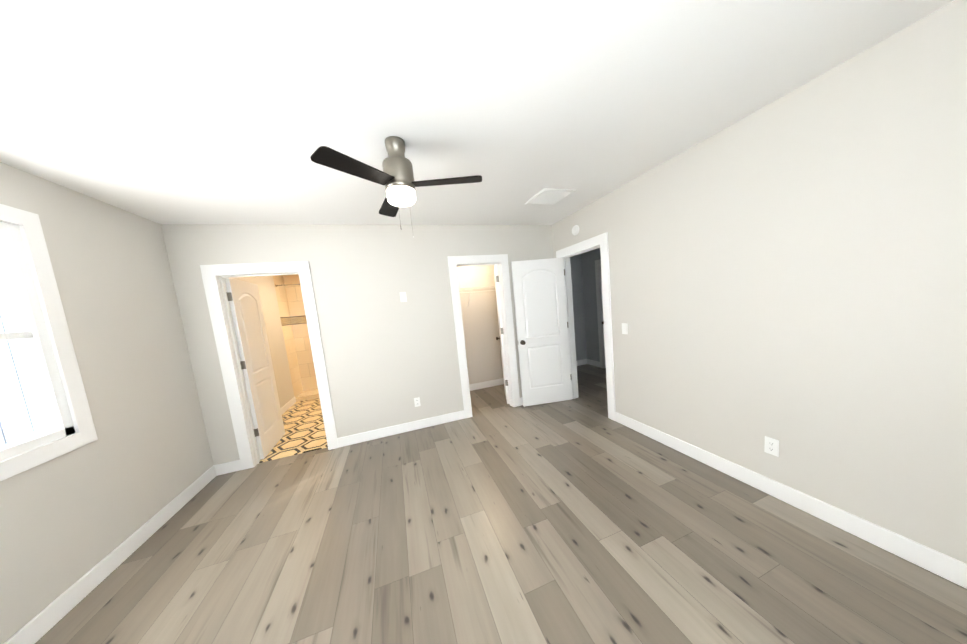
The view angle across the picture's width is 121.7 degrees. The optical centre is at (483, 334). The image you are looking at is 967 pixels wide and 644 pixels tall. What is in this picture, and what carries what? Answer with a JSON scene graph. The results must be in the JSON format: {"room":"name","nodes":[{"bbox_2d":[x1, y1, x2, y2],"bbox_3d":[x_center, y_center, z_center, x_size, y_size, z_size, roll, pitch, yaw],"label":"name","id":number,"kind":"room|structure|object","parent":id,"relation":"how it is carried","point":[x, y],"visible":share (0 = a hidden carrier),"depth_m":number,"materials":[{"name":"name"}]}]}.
{"room":"empty bedroom","nodes":[
{"label":"empty bedroom","id":0,"kind":"room"},
{"bbox_2d":[0,162,302,643],"bbox_3d":[-2.825,0.257,2.212,0.120,2.540,6.950,-8,7,-18],"label":"wall","id":1,"kind":"structure","parent":0,"point":[69,519],"depth_m":1.91,"materials":[{"name":"paint"}]},
{"bbox_2d":[0,204,97,480],"bbox_3d":[-2.389,0.051,0.889,0.108,1.431,1.680,-8,7,-18],"label":"window","id":2,"kind":"structure","parent":1,"relation":"in","point":[28,336],"depth_m":1.55,"materials":[{"name":"white"}]},
{"bbox_2d":[3,464,222,643],"bbox_3d":[-2.169,1.556,0.962,0.019,0.115,3.928,-8,7,-18],"label":"baseboard","id":3,"kind":"structure","parent":1,"relation":"attached to","point":[37,627],"depth_m":1.70,"materials":[{"name":"white wood"}]},
{"bbox_2d":[275,284,300,286],"bbox_3d":[-2.930,-1.021,5.252,1.900,0.064,0.064,-8,7,-18],"label":"rod","id":4,"kind":"object","parent":1,"relation":"attached to","point":[286,285],"visible":0.35,"depth_m":5.01,"materials":[{"name":"silver metal"}]},
{"bbox_2d":[281,397,295,413],"bbox_3d":[-3.339,1.293,4.394,0.015,0.115,1.610,-8,7,-18],"label":"baseboard","id":5,"kind":"structure","parent":1,"relation":"attached to","point":[287,405],"depth_m":4.76,"materials":[{"name":"white wood"}]},
{"bbox_2d":[259,398,327,462],"bbox_3d":[-2.402,1.252,4.571,1.940,0.038,2.955,-8,7,-18],"label":"floor","id":6,"kind":"structure","parent":0,"point":[303,423],"depth_m":3.71,"materials":[{"name":"tile"}]},
{"bbox_2d":[296,389,318,401],"bbox_3d":[-2.792,1.115,5.693,1.900,0.080,0.524,-8,7,-18],"label":"curb","id":7,"kind":"object","parent":6,"relation":"on","point":[308,394],"visible":0.19,"depth_m":5.27,"materials":[{"name":"tile"}]},
{"bbox_2d":[283,274,317,390],"bbox_3d":[-3.013,-0.125,5.862,2.140,2.540,0.124,-8,7,-18],"label":"wall","id":8,"kind":"structure","parent":0,"point":[301,334],"depth_m":5.55,"materials":[{"name":"tile"}]},
{"bbox_2d":[161,224,553,464],"bbox_3d":[-0.931,-0.057,3.402,4.270,2.540,0.120,-8,7,-18],"label":"wall","id":9,"kind":"structure","parent":0,"point":[389,356],"depth_m":3.18,"materials":[{"name":"paint"}]},
{"bbox_2d":[225,278,284,459],"bbox_3d":[-2.720,0.381,3.255,0.046,2.025,0.706,-8,7,-20],"label":"bathroom door","id":10,"kind":"structure","parent":9,"relation":"in","point":[252,342],"depth_m":3.17,"materials":[{"name":"white wood"}]},
{"bbox_2d":[200,261,337,469],"bbox_3d":[-2.266,0.316,2.975,0.929,2.150,0.156,-8,7,-18],"label":"trim","id":11,"kind":"structure","parent":9,"relation":"attached to","point":[214,276],"depth_m":2.84,"materials":[{"name":"white wood"}]},
{"bbox_2d":[337,410,464,447],"bbox_3d":[-0.984,1.173,3.406,1.552,0.115,0.015,-8,7,-18],"label":"baseboard","id":12,"kind":"structure","parent":9,"relation":"attached to","point":[423,423],"depth_m":3.37,"materials":[{"name":"white wood"}]},
{"bbox_2d":[400,292,406,301],"bbox_3d":[-0.978,-0.459,3.287,0.072,0.116,0.008,-8,7,-18],"label":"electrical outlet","id":13,"kind":"object","parent":9,"relation":"attached to","point":[403,298],"visible":1,"depth_m":3.29,"materials":[{"name":"white plastic"}]},
{"bbox_2d":[414,397,420,406],"bbox_3d":[-0.844,0.859,3.434,0.072,0.116,0.008,-8,7,-18],"label":"electrical outlet","id":14,"kind":"object","parent":9,"relation":"attached to","point":[417,402],"visible":1,"depth_m":3.43,"materials":[{"name":"white plastic"}]},
{"bbox_2d":[447,254,519,417],"bbox_3d":[0.015,0.012,3.731,0.834,2.150,0.156,-8,7,-18],"label":"trim","id":15,"kind":"structure","parent":9,"relation":"attached to","point":[500,261],"depth_m":3.65,"materials":[{"name":"white wood"}]},
{"bbox_2d":[494,265,508,403],"bbox_3d":[0.275,-0.012,4.185,0.166,2.025,0.612,-5,6,2],"label":"closet door","id":16,"kind":"structure","parent":9,"relation":"in","point":[501,338],"depth_m":3.93,"materials":[{"name":"white wood"}]},
{"bbox_2d":[0,0,954,224],"bbox_3d":[-0.157,-1.427,3.048,6.450,0.100,7.650,-8,7,-18],"label":"ceiling","id":17,"kind":"structure","parent":0,"point":[199,111],"depth_m":1.29,"materials":[{"name":"paint"}]},
{"bbox_2d":[310,136,481,237],"bbox_3d":[-0.507,-0.910,1.772,0.920,0.580,0.880,-8,7,-18],"label":"ceiling fan","id":18,"kind":"object","parent":17,"relation":"hanging from","point":[395,176],"visible":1,"depth_m":1.61,"materials":[{"name":"black wood"}]},
{"bbox_2d":[525,188,575,204],"bbox_3d":[0.685,-1.422,2.801,0.370,0.018,0.380,-8,7,-18],"label":"attic access hatch","id":19,"kind":"object","parent":17,"relation":"in","point":[546,196],"visible":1,"depth_m":2.76,"materials":[{"name":"white plastic"}]},
{"bbox_2d":[457,265,502,384],"bbox_3d":[-0.337,-0.264,4.765,2.250,2.540,0.120,-8,7,-18],"label":"wall","id":20,"kind":"structure","parent":0,"point":[481,334],"depth_m":4.81,"materials":[{"name":"paint"}]},
{"bbox_2d":[459,285,495,305],"bbox_3d":[-0.306,-0.626,4.522,2.234,0.307,0.300,-8,7,-18],"label":"wire closet shelf","id":21,"kind":"object","parent":20,"relation":"attached to","point":[482,287],"visible":0.4,"depth_m":4.48,"materials":[{"name":"white metal"}]},
{"bbox_2d":[469,378,503,390],"bbox_3d":[-0.200,0.941,4.834,2.258,0.115,0.019,-8,7,-18],"label":"baseboard","id":22,"kind":"structure","parent":20,"relation":"attached to","point":[485,384],"depth_m":4.90,"materials":[{"name":"white wood"}]},
{"bbox_2d":[35,364,966,643],"bbox_3d":[0.376,1.228,2.506,6.450,0.060,5.900,-8,7,-18],"label":"floor","id":23,"kind":"structure","parent":0,"point":[497,518],"depth_m":1.61,"materials":[{"name":"grey wood"}]},
{"bbox_2d":[570,254,586,360],"bbox_3d":[1.445,-0.529,5.608,1.460,2.540,0.120,-8,7,-18],"label":"wall","id":24,"kind":"structure","parent":0,"point":[578,301],"depth_m":5.74,"materials":[{"name":"paint"}]},
{"bbox_2d":[576,359,586,365],"bbox_3d":[1.597,0.673,5.683,1.438,0.115,0.019,-8,7,-18],"label":"baseboard","id":25,"kind":"structure","parent":24,"relation":"attached to","point":[580,362],"depth_m":5.85,"materials":[{"name":"white wood"}]},
{"bbox_2d":[581,248,600,361],"bbox_3d":[2.716,-0.510,4.311,0.120,2.540,3.390,-8,7,-18],"label":"wall","id":26,"kind":"structure","parent":0,"point":[588,258],"depth_m":5.58,"materials":[{"name":"paint"}]},
{"bbox_2d":[587,359,599,366],"bbox_3d":[2.336,0.600,5.697,0.019,0.115,0.380,-8,7,-18],"label":"baseboard","id":27,"kind":"structure","parent":26,"relation":"attached to","point":[588,361],"depth_m":5.69,"materials":[{"name":"white wood"}]},
{"bbox_2d":[595,259,604,367],"bbox_3d":[2.483,-0.371,5.042,0.138,2.150,0.823,-8,7,-18],"label":"door frame","id":28,"kind":"structure","parent":26,"relation":"attached to","point":[599,309],"depth_m":5.34,"materials":[{"name":"white wood"}]},
{"bbox_2d":[600,265,605,367],"bbox_3d":[2.458,-0.316,5.033,0.166,2.025,0.600,-8,7,-18],"label":"hall door","id":29,"kind":"structure","parent":26,"relation":"in","point":[602,316],"depth_m":5.29,"materials":[{"name":"white wood"}]},
{"bbox_2d":[552,0,966,563],"bbox_3d":[1.594,-0.230,2.747,0.120,2.540,5.180,-8,7,-18],"label":"wall","id":30,"kind":"structure","parent":0,"point":[788,271],"depth_m":1.53,"materials":[{"name":"paint"}]},
{"bbox_2d":[511,258,571,406],"bbox_3d":[0.834,-0.022,3.785,0.736,2.025,0.166,-6,6,-7],"label":"bedroom door","id":31,"kind":"structure","parent":30,"relation":"in","point":[540,312],"depth_m":3.76,"materials":[{"name":"white wood"}]},
{"bbox_2d":[572,225,579,235],"bbox_3d":[1.152,-1.314,3.392,0.038,0.124,0.124,-8,7,-18],"label":"smoke detector","id":32,"kind":"object","parent":30,"relation":"attached to","point":[575,230],"visible":0.96,"depth_m":3.37,"materials":[{"name":"white plastic"}]},
{"bbox_2d":[556,232,615,420],"bbox_3d":[1.357,-0.095,3.516,0.156,2.150,0.958,-8,7,-18],"label":"trim","id":33,"kind":"structure","parent":30,"relation":"attached to","point":[600,241],"depth_m":3.18,"materials":[{"name":"white wood"}]},
{"bbox_2d":[622,323,627,333],"bbox_3d":[1.505,-0.064,2.873,0.010,0.116,0.072,-8,7,-18],"label":"light switch","id":34,"kind":"object","parent":30,"relation":"attached to","point":[624,328],"visible":1,"depth_m":2.87,"materials":[{"name":"white plastic"}]},
{"bbox_2d":[764,436,778,456],"bbox_3d":[1.960,0.759,1.834,0.008,0.116,0.072,-8,7,-18],"label":"electrical outlet","id":35,"kind":"object","parent":30,"relation":"attached to","point":[771,445],"visible":1,"depth_m":1.83,"materials":[{"name":"white plastic"}]},
{"bbox_2d":[615,412,966,588],"bbox_3d":[2.011,1.059,1.798,0.019,0.115,2.883,-8,7,-18],"label":"baseboard","id":36,"kind":"structure","parent":30,"relation":"attached to","point":[947,567],"depth_m":1.61,"materials":[{"name":"white wood"}]}
]}

